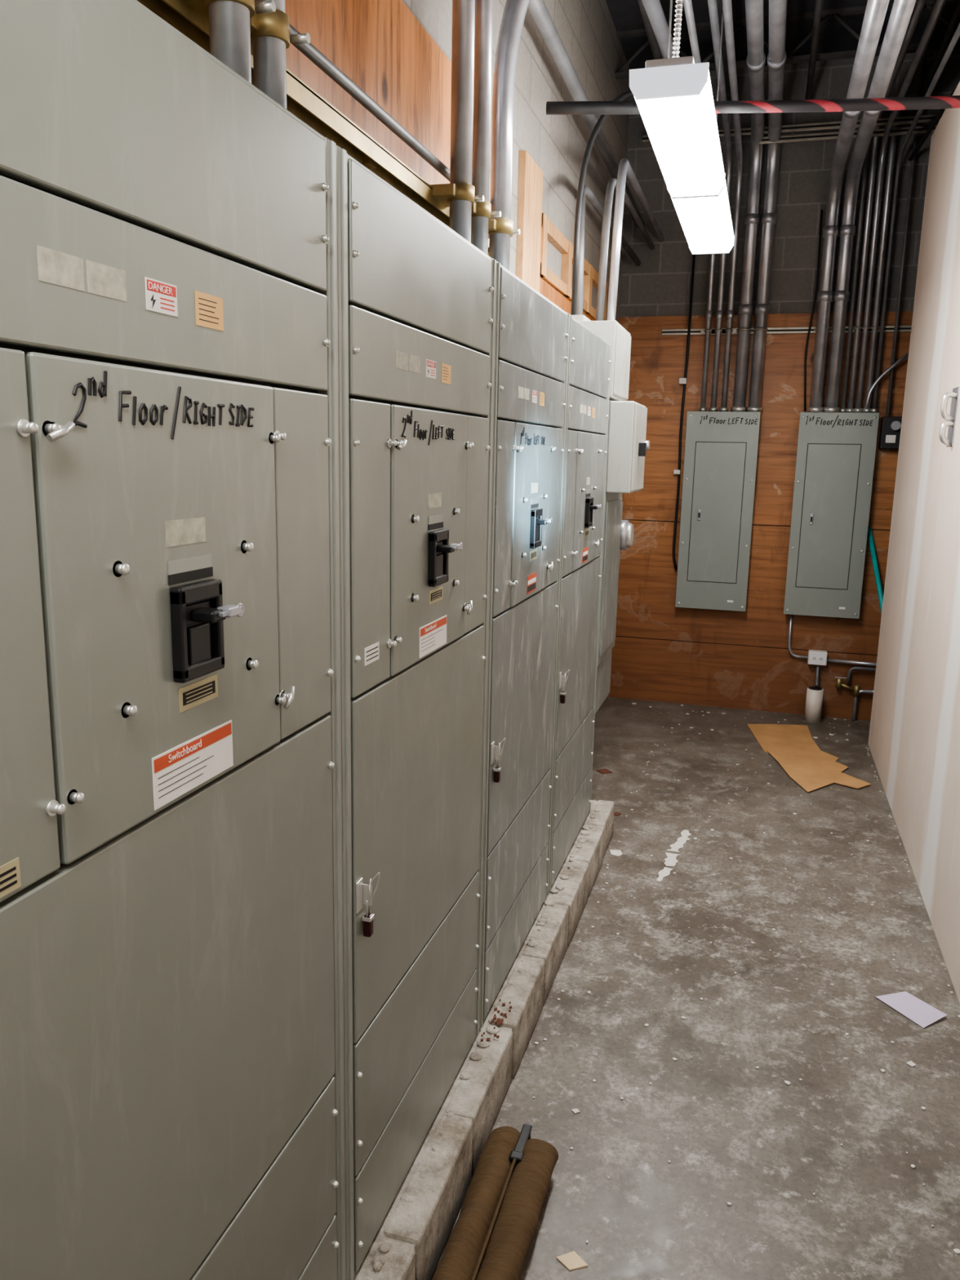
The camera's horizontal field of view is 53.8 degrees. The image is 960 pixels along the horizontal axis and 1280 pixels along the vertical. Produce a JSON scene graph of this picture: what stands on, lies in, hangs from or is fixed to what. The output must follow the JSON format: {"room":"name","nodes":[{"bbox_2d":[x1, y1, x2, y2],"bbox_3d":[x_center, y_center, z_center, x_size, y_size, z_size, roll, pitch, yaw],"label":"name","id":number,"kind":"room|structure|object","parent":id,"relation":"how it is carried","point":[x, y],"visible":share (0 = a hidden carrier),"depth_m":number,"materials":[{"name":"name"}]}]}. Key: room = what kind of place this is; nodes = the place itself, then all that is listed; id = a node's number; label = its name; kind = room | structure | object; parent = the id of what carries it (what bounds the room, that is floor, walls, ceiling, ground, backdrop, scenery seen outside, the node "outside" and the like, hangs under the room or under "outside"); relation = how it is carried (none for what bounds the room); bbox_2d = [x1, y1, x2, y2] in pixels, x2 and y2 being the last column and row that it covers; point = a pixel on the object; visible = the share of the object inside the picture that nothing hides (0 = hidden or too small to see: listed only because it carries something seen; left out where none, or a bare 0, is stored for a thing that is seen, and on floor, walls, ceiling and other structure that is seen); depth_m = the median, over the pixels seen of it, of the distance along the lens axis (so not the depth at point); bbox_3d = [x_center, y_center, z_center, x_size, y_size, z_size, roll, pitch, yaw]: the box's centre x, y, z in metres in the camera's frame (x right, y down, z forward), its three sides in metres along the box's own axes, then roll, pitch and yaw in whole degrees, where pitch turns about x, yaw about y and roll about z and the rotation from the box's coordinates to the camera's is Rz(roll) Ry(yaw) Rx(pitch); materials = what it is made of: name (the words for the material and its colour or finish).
{"room":"electrical room","nodes":[
{"label":"electrical room","id":0,"kind":"room"},
{"bbox_2d":[284,0,630,323],"bbox_3d":[-0.542,-0.815,2.133,0.220,4.350,10.400,4,12,16],"label":"wall","id":1,"kind":"structure","parent":0,"point":[586,29],"depth_m":3.49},
{"bbox_2d":[137,0,519,256],"bbox_3d":[-0.363,-1.032,1.825,0.258,0.222,3.000,4,12,16],"label":"channel","id":2,"kind":"object","parent":1,"relation":"attached to","point":[190,18],"visible":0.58,"depth_m":1.98,"materials":[{"name":"gold metal"}]},
{"bbox_2d":[515,150,607,320],"bbox_3d":[0.473,-1.855,4.973,0.040,0.730,2.100,4,12,16],"label":"frame","id":3,"kind":"object","parent":1,"relation":"attached to","point":[535,226],"visible":0.59,"depth_m":4.24,"materials":[{"name":"beige wood"}]},
{"bbox_2d":[571,315,649,713],"bbox_3d":[0.526,-0.582,4.523,0.540,1.770,0.695,4,12,16],"label":"upper cabinet","id":4,"kind":"object","parent":1,"relation":"attached to","point":[628,446],"visible":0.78,"depth_m":4.21,"materials":[{"name":"metal"}]},
{"bbox_2d":[570,89,633,315],"bbox_3d":[0.614,-2.045,4.345,0.055,1.171,0.754,7,13,28],"label":"cable","id":5,"kind":"object","parent":4,"relation":"attached to","point":[586,156],"visible":0.8,"depth_m":4.08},
{"bbox_2d":[431,697,959,1279],"bbox_3d":[1.070,1.496,2.086,3.680,0.100,10.400,4,12,16],"label":"floor","id":6,"kind":"structure","parent":0,"point":[731,1130],"depth_m":2.99,"materials":[{"name":"concrete"}]},
{"bbox_2d":[353,800,614,1279],"bbox_3d":[-0.308,1.297,2.215,0.478,0.184,5.126,4,12,16],"label":"concrete curb","id":7,"kind":"object","parent":6,"relation":"on","point":[409,1242],"visible":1,"depth_m":2.51,"materials":[{"name":"grey concrete"}]},
{"bbox_2d":[0,0,346,1279],"bbox_3d":[-0.521,0.329,1.272,0.427,2.080,0.904,4,12,16],"label":"tall cabinet","id":8,"kind":"object","parent":7,"relation":"on","point":[172,1071],"visible":1,"depth_m":1.11,"materials":[{"name":"grey metal"}]},
{"bbox_2d":[336,145,496,1279],"bbox_3d":[-0.263,0.166,2.124,0.427,2.080,0.904,4,12,16],"label":"tall cabinet","id":9,"kind":"object","parent":7,"relation":"on","point":[416,299],"visible":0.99,"depth_m":1.93,"materials":[{"name":"grey metal"}]},
{"bbox_2d":[480,999,511,1041],"bbox_3d":[0.051,1.106,2.749,0.052,0.005,0.214,4,12,16],"label":"debris","id":10,"kind":"object","parent":7,"relation":"on","point":[498,1021],"visible":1,"depth_m":2.75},
{"bbox_2d":[479,261,569,1028],"bbox_3d":[-0.004,0.003,2.976,0.427,2.080,0.904,4,12,16],"label":"tall cabinet","id":11,"kind":"object","parent":7,"relation":"on","point":[531,340],"visible":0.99,"depth_m":2.82,"materials":[{"name":"metal"}]},
{"bbox_2d":[548,315,611,892],"bbox_3d":[0.256,-0.161,3.833,0.427,2.080,0.916,4,12,16],"label":"tall cabinet","id":12,"kind":"object","parent":7,"relation":"on","point":[589,356],"visible":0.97,"depth_m":3.69,"materials":[{"name":"metal"}]},
{"bbox_2d":[431,1122,558,1279],"bbox_3d":[-0.005,1.377,2.058,0.194,0.096,0.936,4,12,16],"label":"rolled mat","id":13,"kind":"object","parent":6,"relation":"on","point":[491,1237],"visible":1,"depth_m":2.19,"materials":[{"name":"brown fabric"}]},
{"bbox_2d":[656,829,691,881],"bbox_3d":[0.893,0.988,4.373,0.076,0.002,0.630,6,12,22],"label":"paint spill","id":14,"kind":"object","parent":6,"relation":"on","point":[671,860],"visible":1,"depth_m":4.36,"materials":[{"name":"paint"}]},
{"bbox_2d":[532,702,959,1270],"bbox_3d":[1.111,1.018,4.240,1.588,0.003,5.643,4,12,16],"label":"debris","id":15,"kind":"object","parent":6,"relation":"on","point":[571,1260],"visible":1,"depth_m":2.88,"materials":[{"name":"grey stone"}]},
{"bbox_2d":[746,724,871,792],"bbox_3d":[2.003,0.712,5.867,0.454,0.009,1.367,2,11,2],"label":"cardboard sheet","id":16,"kind":"object","parent":6,"relation":"on","point":[793,747],"visible":1,"depth_m":5.83,"materials":[{"name":"brown cardboard"}]},
{"bbox_2d":[804,686,823,723],"bbox_3d":[2.335,0.452,6.623,0.110,0.240,0.110,4,12,16],"label":"pipe stub","id":17,"kind":"object","parent":6,"relation":"on","point":[814,700],"visible":1,"depth_m":6.58,"materials":[{"name":"white plastic"}]},
{"bbox_2d":[835,666,875,721],"bbox_3d":[2.700,0.306,6.602,0.430,0.550,0.044,4,12,16],"label":"valve pipework","id":18,"kind":"object","parent":6,"relation":"on","point":[856,690],"visible":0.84,"depth_m":6.62,"materials":[{"name":"gold metal"}]},
{"bbox_2d":[875,991,946,1027],"bbox_3d":[1.451,1.230,3.178,0.126,0.012,0.195,-4,12,-25],"label":"paper","id":19,"kind":"object","parent":6,"relation":"on","point":[916,1010],"visible":1,"depth_m":3.17,"materials":[{"name":"white paper"}]},
{"bbox_2d":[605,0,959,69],"bbox_3d":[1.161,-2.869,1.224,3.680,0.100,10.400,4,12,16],"label":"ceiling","id":20,"kind":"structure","parent":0,"point":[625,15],"depth_m":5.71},
{"bbox_2d":[614,0,959,79],"bbox_3d":[1.211,-2.733,1.447,3.287,0.250,8.450,4,12,16],"label":"ceiling","id":21,"kind":"structure","parent":0,"point":[827,15],"depth_m":5.54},
{"bbox_2d":[208,0,674,320],"bbox_3d":[0.496,-2.257,3.830,0.470,2.038,5.498,4,12,16],"label":"conduit","id":22,"kind":"object","parent":21,"relation":"attached to","point":[229,28],"visible":0.73,"depth_m":2.73,"materials":[{"name":"silver metal"}]},
{"bbox_2d":[629,0,734,254],"bbox_3d":[0.838,-2.457,3.472,0.216,1.553,2.140,4,12,16],"label":"fluorescent light fixture","id":23,"kind":"object","parent":21,"relation":"hanging from","point":[673,95],"visible":1,"depth_m":3.01,"materials":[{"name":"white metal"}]},
{"bbox_2d":[546,0,959,115],"bbox_3d":[1.828,-2.629,3.564,3.127,1.151,0.046,3,11,9],"label":"pipe","id":24,"kind":"object","parent":21,"relation":"attached to","point":[553,108],"visible":0.77,"depth_m":3.75,"materials":[{"name":"black metal"}]},
{"bbox_2d":[637,0,959,160],"bbox_3d":[1.572,-2.603,2.717,2.680,0.421,6.950,4,12,16],"label":"conduit","id":25,"kind":"object","parent":21,"relation":"attached to","point":[656,53],"visible":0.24,"depth_m":5.19,"materials":[{"name":"grey metal"}]},
{"bbox_2d":[618,40,959,655],"bbox_3d":[2.668,-1.598,6.428,3.480,4.350,0.200,4,12,16],"label":"wall","id":26,"kind":"structure","parent":0,"point":[660,286],"depth_m":6.27,"materials":[{"name":"grey concrete"}]},
{"bbox_2d":[675,411,760,611],"bbox_3d":[1.668,-0.900,6.667,0.490,1.375,0.129,4,12,16],"label":"electrical panel","id":27,"kind":"object","parent":26,"relation":"attached to","point":[721,455],"visible":1,"depth_m":6.62,"materials":[{"name":"grey paint"}]},
{"bbox_2d":[683,0,787,412],"bbox_3d":[0.906,-1.931,3.593,0.422,1.805,5.977,4,12,16],"label":"bundle","id":28,"kind":"object","parent":27,"relation":"attached to","point":[776,56],"visible":0.79,"depth_m":6.21,"materials":[{"name":"silver metal"}]},
{"bbox_2d":[607,311,913,720],"bbox_3d":[2.381,-0.816,6.547,2.980,2.760,0.022,4,12,16],"label":"wood panel wall","id":29,"kind":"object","parent":26,"relation":"attached to","point":[760,677],"depth_m":6.71,"materials":[{"name":"brown wood"}]},
{"bbox_2d":[642,114,942,335],"bbox_3d":[2.453,-2.633,6.072,2.850,1.250,0.184,4,12,16],"label":"channel","id":30,"kind":"object","parent":26,"relation":"attached to","point":[923,118],"visible":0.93,"depth_m":6.01,"materials":[{"name":"metal"}]},
{"bbox_2d":[672,209,822,569],"bbox_3d":[1.805,-1.659,6.524,0.864,2.403,0.050,4,12,16],"label":"loose cable","id":31,"kind":"object","parent":30,"relation":"hanging from","point":[682,380],"visible":0.98,"depth_m":6.56,"materials":[{"name":"black rubber"}]},
{"bbox_2d":[783,412,879,618],"bbox_3d":[2.385,-0.845,6.460,0.496,1.375,0.129,4,12,16],"label":"electrical panel","id":32,"kind":"object","parent":26,"relation":"attached to","point":[836,451],"visible":1,"depth_m":6.41,"materials":[{"name":"grey paint"}]},
{"bbox_2d":[807,0,959,414],"bbox_3d":[1.711,-2.047,3.316,0.675,2.200,5.957,4,12,16],"label":"bundle","id":33,"kind":"object","parent":32,"relation":"attached to","point":[893,51],"visible":0.91,"depth_m":6.05,"materials":[{"name":"silver metal"}]},
{"bbox_2d":[787,614,876,687],"bbox_3d":[2.584,0.091,6.567,0.866,0.509,0.144,4,12,16],"label":"outlet box","id":34,"kind":"object","parent":26,"relation":"attached to","point":[815,657],"visible":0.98,"depth_m":6.64,"materials":[{"name":"white metal"}]},
{"bbox_2d":[807,649,827,666],"bbox_3d":[2.376,0.126,6.667,0.125,0.095,0.088,4,12,16],"label":"receptacle","id":35,"kind":"object","parent":34,"relation":"attached to","point":[815,657],"depth_m":6.63,"materials":[{"name":"white plastic"}]},
{"bbox_2d":[867,526,883,613],"bbox_3d":[2.796,-0.049,6.333,0.206,1.365,0.601,-2,12,-16],"label":"cable","id":36,"kind":"object","parent":26,"relation":"attached to","point":[880,593],"visible":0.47,"depth_m":6.41,"materials":[{"name":"plastic"}]},
{"bbox_2d":[878,416,902,448],"bbox_3d":[2.718,-1.371,6.265,0.120,0.210,0.121,4,12,16],"label":"switch box","id":37,"kind":"object","parent":26,"relation":"attached to","point":[891,426],"visible":0.94,"depth_m":6.25,"materials":[{"name":"black plastic"}]},
{"bbox_2d":[867,80,959,1003],"bbox_3d":[1.270,-0.257,1.356,0.120,3.630,9.370,4,12,16],"label":"wall","id":38,"kind":"structure","parent":0,"point":[913,744],"depth_m":4.54,"materials":[{"name":"paint"}]},
{"bbox_2d":[938,386,959,446],"bbox_3d":[2.051,-0.970,4.117,0.062,0.251,0.161,10,14,39],"label":"wall bracket","id":39,"kind":"object","parent":38,"relation":"attached to","point":[950,419],"visible":1,"depth_m":4.08,"materials":[{"name":"silver metal"}]}
]}

